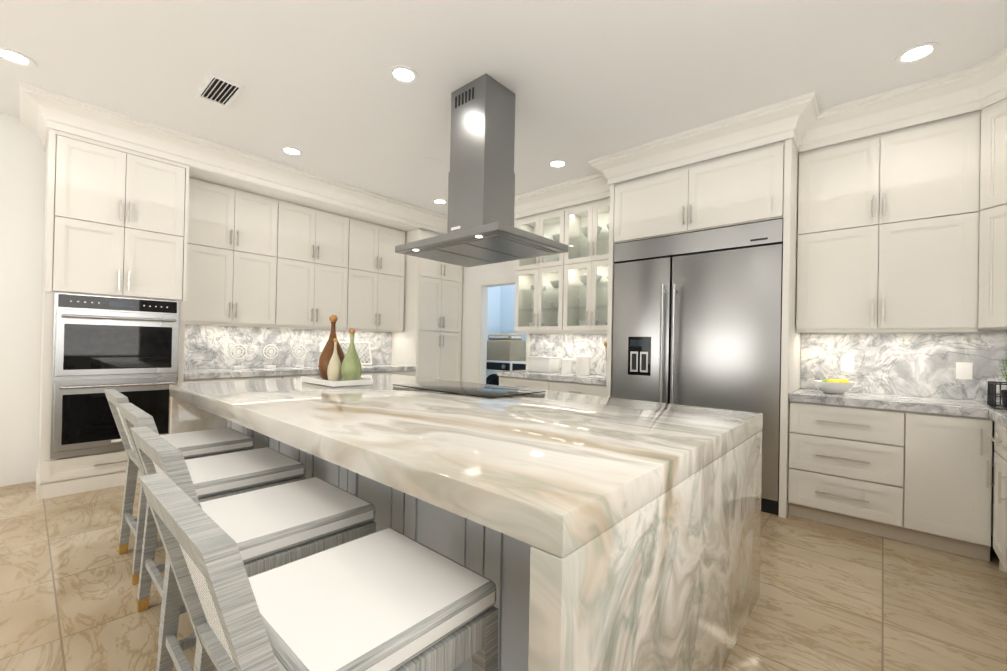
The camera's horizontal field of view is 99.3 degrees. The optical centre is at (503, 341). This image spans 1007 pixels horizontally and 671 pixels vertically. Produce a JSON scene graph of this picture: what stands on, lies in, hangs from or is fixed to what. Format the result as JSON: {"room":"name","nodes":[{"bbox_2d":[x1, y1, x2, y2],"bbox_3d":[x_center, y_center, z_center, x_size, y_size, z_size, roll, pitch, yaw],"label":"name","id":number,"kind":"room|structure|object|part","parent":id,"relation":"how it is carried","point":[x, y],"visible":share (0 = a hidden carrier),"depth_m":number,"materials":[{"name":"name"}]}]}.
{"room":"kitchen","nodes":[
{"label":"kitchen","id":0,"kind":"room"},
{"bbox_2d":[0,114,390,486],"bbox_3d":[-3.651,-0.328,4.193,0.120,3.080,7.790,1,0,42],"label":"wall","id":1,"kind":"structure","parent":0,"point":[22,177],"depth_m":3.62,"materials":[{"name":"white paint"}]},
{"bbox_2d":[23,124,48,151],"bbox_3d":[-3.800,-1.763,3.466,0.630,0.225,0.165,1,0,42],"label":"crown molding","id":2,"kind":"structure","parent":1,"relation":"attached to","point":[43,136],"depth_m":3.59,"materials":[{"name":"white wood"}]},
{"bbox_2d":[185,177,284,324],"bbox_3d":[-2.950,-0.909,4.616,0.350,1.416,0.949,1,0,42],"label":"upper cabinet","id":3,"kind":"object","parent":1,"relation":"attached to","point":[253,259],"depth_m":4.49,"materials":[{"name":"white wood"}]},
{"bbox_2d":[184,324,391,368],"bbox_3d":[-2.533,0.071,5.346,0.026,0.468,2.628,1,0,42],"label":"backsplash","id":4,"kind":"structure","parent":1,"relation":"attached to","point":[207,346],"depth_m":5.01,"materials":[{"name":"white stone"}]},
{"bbox_2d":[189,166,418,231],"bbox_3d":[-2.267,-1.719,5.152,0.641,0.229,2.626,1,0,42],"label":"trim","id":5,"kind":"structure","parent":1,"relation":"attached to","point":[221,179],"depth_m":4.77,"materials":[{"name":"white wood"}]},
{"bbox_2d":[273,201,356,328],"bbox_3d":[-2.393,-0.894,5.243,0.350,1.416,0.984,1,0,42],"label":"upper cabinet","id":6,"kind":"object","parent":1,"relation":"attached to","point":[320,246],"depth_m":5.15,"materials":[{"name":"white wood"}]},
{"bbox_2d":[353,220,404,331],"bbox_3d":[-1.836,-0.879,5.870,0.350,1.416,0.951,1,0,42],"label":"upper cabinet","id":7,"kind":"object","parent":1,"relation":"attached to","point":[378,271],"depth_m":5.77,"materials":[{"name":"white wood"}]},
{"bbox_2d":[487,287,488,339],"bbox_3d":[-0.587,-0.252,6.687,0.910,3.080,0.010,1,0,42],"label":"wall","id":8,"kind":"structure","parent":0,"point":[488,287],"depth_m":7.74,"materials":[{"name":"white paint"}]},
{"bbox_2d":[488,286,500,339],"bbox_3d":[-0.545,-0.247,7.525,0.100,3.080,1.320,1,0,42],"label":"wall","id":9,"kind":"structure","parent":0,"point":[494,309],"depth_m":7.87,"materials":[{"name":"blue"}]},
{"bbox_2d":[0,481,1006,670],"bbox_3d":[-0.213,1.305,3.061,6.800,0.060,10.720,1,0,42],"label":"floor","id":10,"kind":"structure","parent":0,"point":[834,598],"depth_m":2.12,"materials":[{"name":"tile"}]},
{"bbox_2d":[35,128,188,499],"bbox_3d":[-3.458,-0.236,3.811,0.674,2.900,0.902,1,0,42],"label":"tall cabinet","id":11,"kind":"object","parent":10,"relation":"on","point":[116,221],"visible":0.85,"depth_m":3.54,"materials":[{"name":"white wood"}]},
{"bbox_2d":[50,292,179,458],"bbox_3d":[-3.233,0.267,3.607,0.208,1.296,0.790,1,0,42],"label":"double oven","id":12,"kind":"object","parent":11,"relation":"in","point":[128,347],"visible":0.9,"depth_m":3.51,"materials":[{"name":"silver metal"}]},
{"bbox_2d":[104,389,254,585],"bbox_3d":[-1.897,0.758,2.513,0.493,0.960,0.639,1,0,42],"label":"bar stool","id":13,"kind":"object","parent":10,"relation":"on","point":[201,443],"visible":0.5,"depth_m":2.47,"materials":[{"name":"grey wood"}]},
{"bbox_2d":[168,396,226,433],"bbox_3d":[-1.746,0.823,3.692,0.080,0.850,1.830,1,0,42],"label":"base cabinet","id":14,"kind":"object","parent":10,"relation":"on","point":[184,416],"visible":0.15,"depth_m":3.06,"materials":[{"name":"beige stone"}]},
{"bbox_2d":[119,403,305,654],"bbox_3d":[-1.349,0.766,2.000,0.493,0.960,0.639,1,0,42],"label":"bar stool","id":15,"kind":"object","parent":10,"relation":"on","point":[222,475],"visible":0.46,"depth_m":1.96,"materials":[{"name":"grey wood"}]},
{"bbox_2d":[184,375,291,382],"bbox_3d":[-2.894,0.792,4.520,0.600,0.876,0.940,1,0,42],"label":"base cabinet","id":16,"kind":"object","parent":10,"relation":"on","point":[289,376],"depth_m":4.30,"materials":[{"name":"white wood"}]},
{"bbox_2d":[130,426,375,670],"bbox_3d":[-0.859,0.773,1.497,0.493,0.960,0.639,1,0,42],"label":"bar stool","id":17,"kind":"object","parent":10,"relation":"on","point":[266,529],"visible":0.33,"depth_m":1.45,"materials":[{"name":"grey wood"}]},
{"bbox_2d":[139,472,497,670],"bbox_3d":[-0.405,0.780,1.000,0.493,0.960,0.639,1,0,42],"label":"bar stool","id":18,"kind":"object","parent":10,"relation":"on","point":[389,599],"visible":1,"depth_m":0.94,"materials":[{"name":"grey wood"}]},
{"bbox_2d":[292,373,363,377],"bbox_3d":[-2.333,0.807,5.151,0.600,0.876,1.004,1,0,42],"label":"base cabinet","id":19,"kind":"object","parent":10,"relation":"on","point":[293,376],"depth_m":4.81,"materials":[{"name":"white wood"}]},
{"bbox_2d":[227,420,531,670],"bbox_3d":[-0.418,0.845,2.741,3.166,0.849,1.494,1,0,42],"label":"kitchen island","id":20,"kind":"object","parent":10,"relation":"on","point":[501,561],"visible":0.06,"depth_m":1.51,"materials":[{"name":"white paint"}]},
{"bbox_2d":[169,374,762,557],"bbox_3d":[-0.522,0.374,2.615,3.330,0.085,1.830,1,0,42],"label":"countertop","id":21,"kind":"structure","parent":20,"relation":"on","point":[561,474],"depth_m":1.48,"materials":[{"name":"beige stone"}]},
{"bbox_2d":[301,376,372,386],"bbox_3d":[-1.300,0.299,3.327,0.520,0.040,0.320,1,0,42],"label":"decorative tray","id":22,"kind":"object","parent":21,"relation":"on","point":[319,380],"visible":0.75,"depth_m":3.18,"materials":[{"name":"white ceramic"}]},
{"bbox_2d":[318,315,361,380],"bbox_3d":[-1.274,0.045,3.330,0.460,0.523,0.220,1,0,42],"label":"bottles","id":23,"kind":"object","parent":22,"relation":"on","point":[335,363],"visible":0.94,"depth_m":3.23,"materials":[{"name":"brown ceramic"}]},
{"bbox_2d":[393,381,544,397],"bbox_3d":[-0.275,0.335,3.111,1.020,0.007,0.560,1,0,42],"label":"induction cooktop","id":24,"kind":"object","parent":21,"relation":"in","point":[477,390],"visible":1,"depth_m":3.02,"materials":[{"name":"black glass"}]},
{"bbox_2d":[364,371,414,375],"bbox_3d":[-1.773,0.822,5.782,0.600,0.876,0.940,1,0,42],"label":"base cabinet","id":25,"kind":"object","parent":10,"relation":"on","point":[408,373],"depth_m":5.71,"materials":[{"name":"white wood"}]},
{"bbox_2d":[184,364,415,379],"bbox_3d":[-2.316,0.339,5.147,0.620,0.058,2.628,1,0,42],"label":"countertop","id":26,"kind":"structure","parent":25,"relation":"on","point":[232,373],"depth_m":4.59,"materials":[{"name":"white stone"}]},
{"bbox_2d":[338,341,371,364],"bbox_3d":[-2.044,0.155,5.811,0.093,0.324,0.541,1,0,42],"label":"tray","id":27,"kind":"object","parent":26,"relation":"on","point":[369,352],"visible":0.44,"depth_m":5.91,"materials":[{"name":"white ceramic"}]},
{"bbox_2d":[391,228,462,380],"bbox_3d":[-1.131,-0.175,6.431,0.674,2.900,0.844,1,0,42],"label":"pantry cabinet","id":28,"kind":"object","parent":10,"relation":"on","point":[427,341],"visible":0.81,"depth_m":6.13,"materials":[{"name":"white wood"}]},
{"bbox_2d":[486,360,525,384],"bbox_3d":[0.071,0.810,7.348,0.680,0.990,0.710,1,0,42],"label":"washing machine","id":29,"kind":"object","parent":10,"relation":"on","point":[493,367],"visible":0.25,"depth_m":7.10,"materials":[{"name":"white metal"}]},
{"bbox_2d":[487,334,525,360],"bbox_3d":[0.021,0.087,7.309,0.600,0.450,0.420,1,0,42],"label":"laundry basket","id":30,"kind":"object","parent":29,"relation":"on","point":[506,347],"visible":0.96,"depth_m":7.12,"materials":[{"name":"wicker"}]},
{"bbox_2d":[512,361,525,369],"bbox_3d":[0.594,0.818,6.883,0.680,0.990,0.710,1,0,42],"label":"dryer","id":31,"kind":"object","parent":10,"relation":"on","point":[518,365],"visible":0.04,"depth_m":6.77,"materials":[{"name":"white metal"}]},
{"bbox_2d":[499,376,554,390],"bbox_3d":[0.437,0.863,5.180,0.808,0.876,0.600,1,0,42],"label":"base cabinet","id":32,"kind":"object","parent":10,"relation":"on","point":[548,385],"depth_m":4.93,"materials":[{"name":"white wood"}]},
{"bbox_2d":[497,370,605,384],"bbox_3d":[0.685,0.398,4.954,1.478,0.058,0.625,1,0,42],"label":"countertop","id":33,"kind":"structure","parent":32,"relation":"on","point":[598,379],"depth_m":4.73,"materials":[{"name":"white stone"}]},
{"bbox_2d":[528,355,557,372],"bbox_3d":[0.500,0.264,5.232,0.340,0.205,0.240,1,0,42],"label":"canister","id":34,"kind":"object","parent":33,"relation":"on","point":[544,363],"depth_m":5.13,"materials":[{"name":"white ceramic"}]},
{"bbox_2d":[558,356,572,373],"bbox_3d":[0.746,0.269,5.027,0.136,0.202,0.136,1,0,33],"label":"canister","id":35,"kind":"object","parent":33,"relation":"on","point":[566,363],"depth_m":4.97,"materials":[{"name":"white ceramic"}]},
{"bbox_2d":[572,353,590,374],"bbox_3d":[0.911,0.251,4.881,0.166,0.242,0.166,1,0,33],"label":"canister","id":36,"kind":"object","parent":33,"relation":"on","point":[582,361],"depth_m":4.81,"materials":[{"name":"white ceramic"}]},
{"bbox_2d":[604,340,606,376],"bbox_3d":[1.171,0.168,4.654,0.155,0.415,0.134,1,0,42],"label":"utensil crock","id":37,"kind":"object","parent":33,"relation":"on","point":[605,343],"visible":0.1,"depth_m":4.64,"materials":[{"name":"white ceramic"}]},
{"bbox_2d":[555,381,605,396],"bbox_3d":[0.940,0.870,4.733,0.793,0.876,0.600,1,0,42],"label":"base cabinet","id":38,"kind":"object","parent":10,"relation":"on","point":[576,388],"depth_m":4.46,"materials":[{"name":"white wood"}]},
{"bbox_2d":[528,430,761,670],"bbox_3d":[0.683,0.860,1.533,0.080,0.850,1.830,1,0,42],"label":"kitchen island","id":39,"kind":"object","parent":10,"relation":"on","point":[669,580],"visible":0.79,"depth_m":1.22,"materials":[{"name":"beige stone"}]},
{"bbox_2d":[611,218,782,514],"bbox_3d":[1.768,0.185,3.925,1.404,2.270,0.712,1,0,42],"label":"refrigerator","id":40,"kind":"object","parent":10,"relation":"on","point":[697,318],"visible":0.65,"depth_m":3.61,"materials":[{"name":"silver metal"}]},
{"bbox_2d":[788,401,992,561],"bbox_3d":[2.734,0.897,3.116,1.029,0.875,0.634,1,0,42],"label":"base cabinet","id":41,"kind":"object","parent":10,"relation":"on","point":[917,478],"visible":1,"depth_m":2.85,"materials":[{"name":"white wood"}]},
{"bbox_2d":[789,388,985,417],"bbox_3d":[2.728,0.428,3.130,0.990,0.058,0.638,1,0,42],"label":"countertop","id":42,"kind":"structure","parent":41,"relation":"on","point":[963,407],"depth_m":2.93,"materials":[{"name":"white stone"}]},
{"bbox_2d":[813,378,853,393],"bbox_3d":[2.553,0.339,3.313,0.260,0.114,0.260,1,0,42],"label":"fruit bowl","id":43,"kind":"object","parent":42,"relation":"on","point":[835,386],"visible":1,"depth_m":3.25,"materials":[{"name":"white ceramic"}]},
{"bbox_2d":[990,422,997,555],"bbox_3d":[3.011,0.897,2.199,0.600,0.876,0.402,1,0,42],"label":"base cabinet","id":44,"kind":"object","parent":10,"relation":"on","point":[995,439],"depth_m":2.50,"materials":[{"name":"white wood"}]},
{"bbox_2d":[975,400,1006,428],"bbox_3d":[2.028,0.403,1.104,0.626,0.058,4.598,1,0,42],"label":"countertop","id":45,"kind":"structure","parent":44,"relation":"on","point":[999,416],"depth_m":2.45,"materials":[{"name":"white stone"}]},
{"bbox_2d":[987,360,1006,409],"bbox_3d":[3.180,0.222,2.481,0.467,0.364,0.247,1,0,42],"label":"basket","id":46,"kind":"object","parent":45,"relation":"on","point":[991,394],"visible":1,"depth_m":2.60,"materials":[{"name":"black metal"}]},
{"bbox_2d":[998,424,1006,571],"bbox_3d":[2.766,0.891,1.923,0.600,0.876,0.584,1,0,42],"label":"base cabinet","id":47,"kind":"object","parent":10,"relation":"on","point":[999,439],"depth_m":2.35,"materials":[{"name":"white wood"}]},
{"bbox_2d":[0,0,1006,215],"bbox_3d":[-0.150,-1.854,3.079,6.800,0.100,10.720,1,0,42],"label":"ceiling","id":48,"kind":"structure","parent":0,"point":[585,81],"depth_m":2.78,"materials":[{"name":"white paint"}]},
{"bbox_2d":[0,47,35,67],"bbox_3d":[-3.208,-1.864,2.799,0.200,0.006,0.200,1,0,42],"label":"recessed light","id":49,"kind":"object","parent":48,"relation":"in","point":[14,57],"visible":1,"depth_m":2.81,"materials":[{"name":"white paint"}]},
{"bbox_2d":[195,73,244,107],"bbox_3d":[-2.081,-1.836,3.135,0.400,0.012,0.210,1,0,42],"label":"ceiling vent","id":50,"kind":"object","parent":48,"relation":"in","point":[219,90],"visible":0.96,"depth_m":3.13,"materials":[{"name":"white metal"}]},
{"bbox_2d":[19,81,447,233],"bbox_3d":[-2.041,-1.720,4.812,0.165,0.225,4.515,1,0,42],"label":"crown molding","id":51,"kind":"structure","parent":48,"relation":"attached to","point":[39,107],"depth_m":3.94,"materials":[{"name":"white wood"}]},
{"bbox_2d":[280,146,302,155],"bbox_3d":[-2.040,-1.833,4.115,0.200,0.006,0.200,1,0,42],"label":"recessed light","id":52,"kind":"object","parent":48,"relation":"in","point":[291,151],"visible":1,"depth_m":4.12,"materials":[{"name":"white paint"}]},
{"bbox_2d":[388,65,417,84],"bbox_3d":[-0.679,-1.812,2.906,0.200,0.006,0.200,1,0,42],"label":"recessed light","id":53,"kind":"object","parent":48,"relation":"in","point":[400,74],"visible":1,"depth_m":2.90,"materials":[{"name":"white paint"}]},
{"bbox_2d":[432,199,447,204],"bbox_3d":[-0.818,-1.801,5.490,0.200,0.006,0.200,1,0,42],"label":"recessed light","id":54,"kind":"object","parent":48,"relation":"in","point":[439,201],"visible":1,"depth_m":5.49,"materials":[{"name":"white paint"}]},
{"bbox_2d":[395,74,567,266],"bbox_3d":[-0.162,-1.225,3.122,1.040,1.156,0.750,1,0,42],"label":"range hood","id":55,"kind":"object","parent":48,"relation":"hanging from","point":[482,229],"visible":1,"depth_m":2.97,"materials":[{"name":"silver metal"}]},
{"bbox_2d":[548,160,567,168],"bbox_3d":[0.542,-1.780,4.281,0.200,0.006,0.200,1,0,42],"label":"recessed light","id":56,"kind":"object","parent":48,"relation":"in","point":[556,164],"visible":1,"depth_m":4.29,"materials":[{"name":"white paint"}]},
{"bbox_2d":[514,177,609,223],"bbox_3d":[0.603,-1.666,4.920,1.625,0.225,0.210,1,0,42],"label":"crown molding","id":57,"kind":"structure","parent":48,"relation":"attached to","point":[572,192],"depth_m":4.94,"materials":[{"name":"white wood"}]},
{"bbox_2d":[583,91,822,191],"bbox_3d":[1.570,-1.654,3.670,1.810,0.225,0.195,1,0,42],"label":"crown molding","id":58,"kind":"structure","parent":48,"relation":"attached to","point":[804,122],"depth_m":3.50,"materials":[{"name":"white wood"}]},
{"bbox_2d":[895,42,939,64],"bbox_3d":[2.512,-1.750,2.599,0.200,0.006,0.200,1,0,42],"label":"recessed light","id":59,"kind":"object","parent":48,"relation":"in","point":[917,53],"visible":1,"depth_m":2.60,"materials":[{"name":"white paint"}]},
{"bbox_2d":[500,285,525,359],"bbox_3d":[0.942,-0.219,7.167,2.800,3.080,0.100,1,0,42],"label":"wall","id":60,"kind":"structure","parent":0,"point":[501,311],"depth_m":7.87,"materials":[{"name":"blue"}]},
{"bbox_2d":[461,260,1006,536],"bbox_3d":[1.392,-0.223,4.842,6.560,3.080,0.120,1,0,42],"label":"wall","id":61,"kind":"structure","parent":0,"point":[473,276],"depth_m":6.38,"materials":[{"name":"white paint"}]},
{"bbox_2d":[476,277,530,383],"bbox_3d":[0.020,0.201,6.038,1.010,2.190,0.138,1,0,42],"label":"door frame","id":62,"kind":"structure","parent":61,"relation":"attached to","point":[482,314],"depth_m":6.29,"materials":[{"name":"white wood"}]},
{"bbox_2d":[514,206,569,332],"bbox_3d":[0.559,-0.863,5.279,0.790,1.470,0.350,1,0,42],"label":"upper cabinet","id":63,"kind":"object","parent":61,"relation":"attached to","point":[539,271],"depth_m":5.20,"materials":[{"name":"white wood"}]},
{"bbox_2d":[542,302,546,309],"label":"plate","id":64,"kind":"object","parent":63,"relation":"in","point":[543,303],"depth_m":5.29,"materials":[{"name":"white ceramic"}]},
{"bbox_2d":[550,280,558,287],"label":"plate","id":65,"kind":"object","parent":63,"relation":"in","point":[555,284],"depth_m":5.13,"materials":[{"name":"white ceramic"}]},
{"bbox_2d":[552,234,559,241],"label":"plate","id":66,"kind":"object","parent":63,"relation":"in","point":[556,239],"depth_m":5.12,"materials":[{"name":"white ceramic"}]},
{"bbox_2d":[530,334,606,374],"bbox_3d":[0.898,0.139,5.175,1.458,0.468,0.020,1,0,42],"label":"backsplash","id":67,"kind":"structure","parent":61,"relation":"attached to","point":[573,346],"depth_m":5.20,"materials":[{"name":"white stone"}]},
{"bbox_2d":[566,197,609,332],"bbox_3d":[1.058,-0.855,4.836,0.790,1.470,0.350,1,0,42],"label":"upper cabinet","id":68,"kind":"object","parent":61,"relation":"attached to","point":[570,266],"depth_m":4.83,"materials":[{"name":"white wood"}]},
{"bbox_2d":[578,298,585,306],"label":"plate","id":69,"kind":"object","parent":68,"relation":"in","point":[582,301],"depth_m":4.87,"materials":[{"name":"white ceramic"}]},
{"bbox_2d":[578,320,585,325],"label":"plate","id":70,"kind":"object","parent":68,"relation":"in","point":[583,324],"depth_m":4.84,"materials":[{"name":"white ceramic"}]},
{"bbox_2d":[579,275,586,284],"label":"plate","id":71,"kind":"object","parent":68,"relation":"in","point":[583,279],"depth_m":4.85,"materials":[{"name":"white ceramic"}]},
{"bbox_2d":[581,226,587,237],"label":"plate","id":72,"kind":"object","parent":68,"relation":"in","point":[583,229],"depth_m":4.85,"materials":[{"name":"white ceramic"}]},
{"bbox_2d":[610,162,697,245],"bbox_3d":[1.582,-1.270,4.176,0.765,0.625,0.655,1,0,42],"label":"upper cabinet","id":73,"kind":"object","parent":61,"relation":"attached to","point":[664,203],"depth_m":3.92,"materials":[{"name":"white wood"}]},
{"bbox_2d":[698,139,798,237],"bbox_3d":[2.064,-1.263,3.748,0.765,0.625,0.655,1,0,42],"label":"upper cabinet","id":74,"kind":"object","parent":61,"relation":"attached to","point":[757,184],"depth_m":3.41,"materials":[{"name":"white wood"}]},
{"bbox_2d":[796,110,980,332],"bbox_3d":[2.838,-0.816,3.231,0.992,1.495,0.384,1,0,42],"label":"upper cabinet","id":75,"kind":"object","parent":61,"relation":"attached to","point":[888,231],"visible":1,"depth_m":3.07,"materials":[{"name":"white wood"}]},
{"bbox_2d":[800,334,1006,401],"bbox_3d":[3.167,0.173,3.155,1.608,0.468,0.026,1,0,42],"label":"backsplash","id":76,"kind":"structure","parent":61,"relation":"attached to","point":[959,366],"depth_m":3.23,"materials":[{"name":"white stone"}]},
{"bbox_2d":[978,98,1006,329],"bbox_3d":[3.358,-0.821,2.594,0.643,1.470,0.647,1,0,42],"label":"upper cabinet","id":77,"kind":"object","parent":61,"relation":"attached to","point":[983,111],"depth_m":2.70,"materials":[{"name":"white wood"}]},
{"bbox_3d":[3.103,-0.788,2.578,0.283,1.386,0.287,1,0,42],"label":"corner upper doors","id":78,"kind":"part","parent":77,"relation":"part of","materials":[{"name":"white wood"}]}
]}

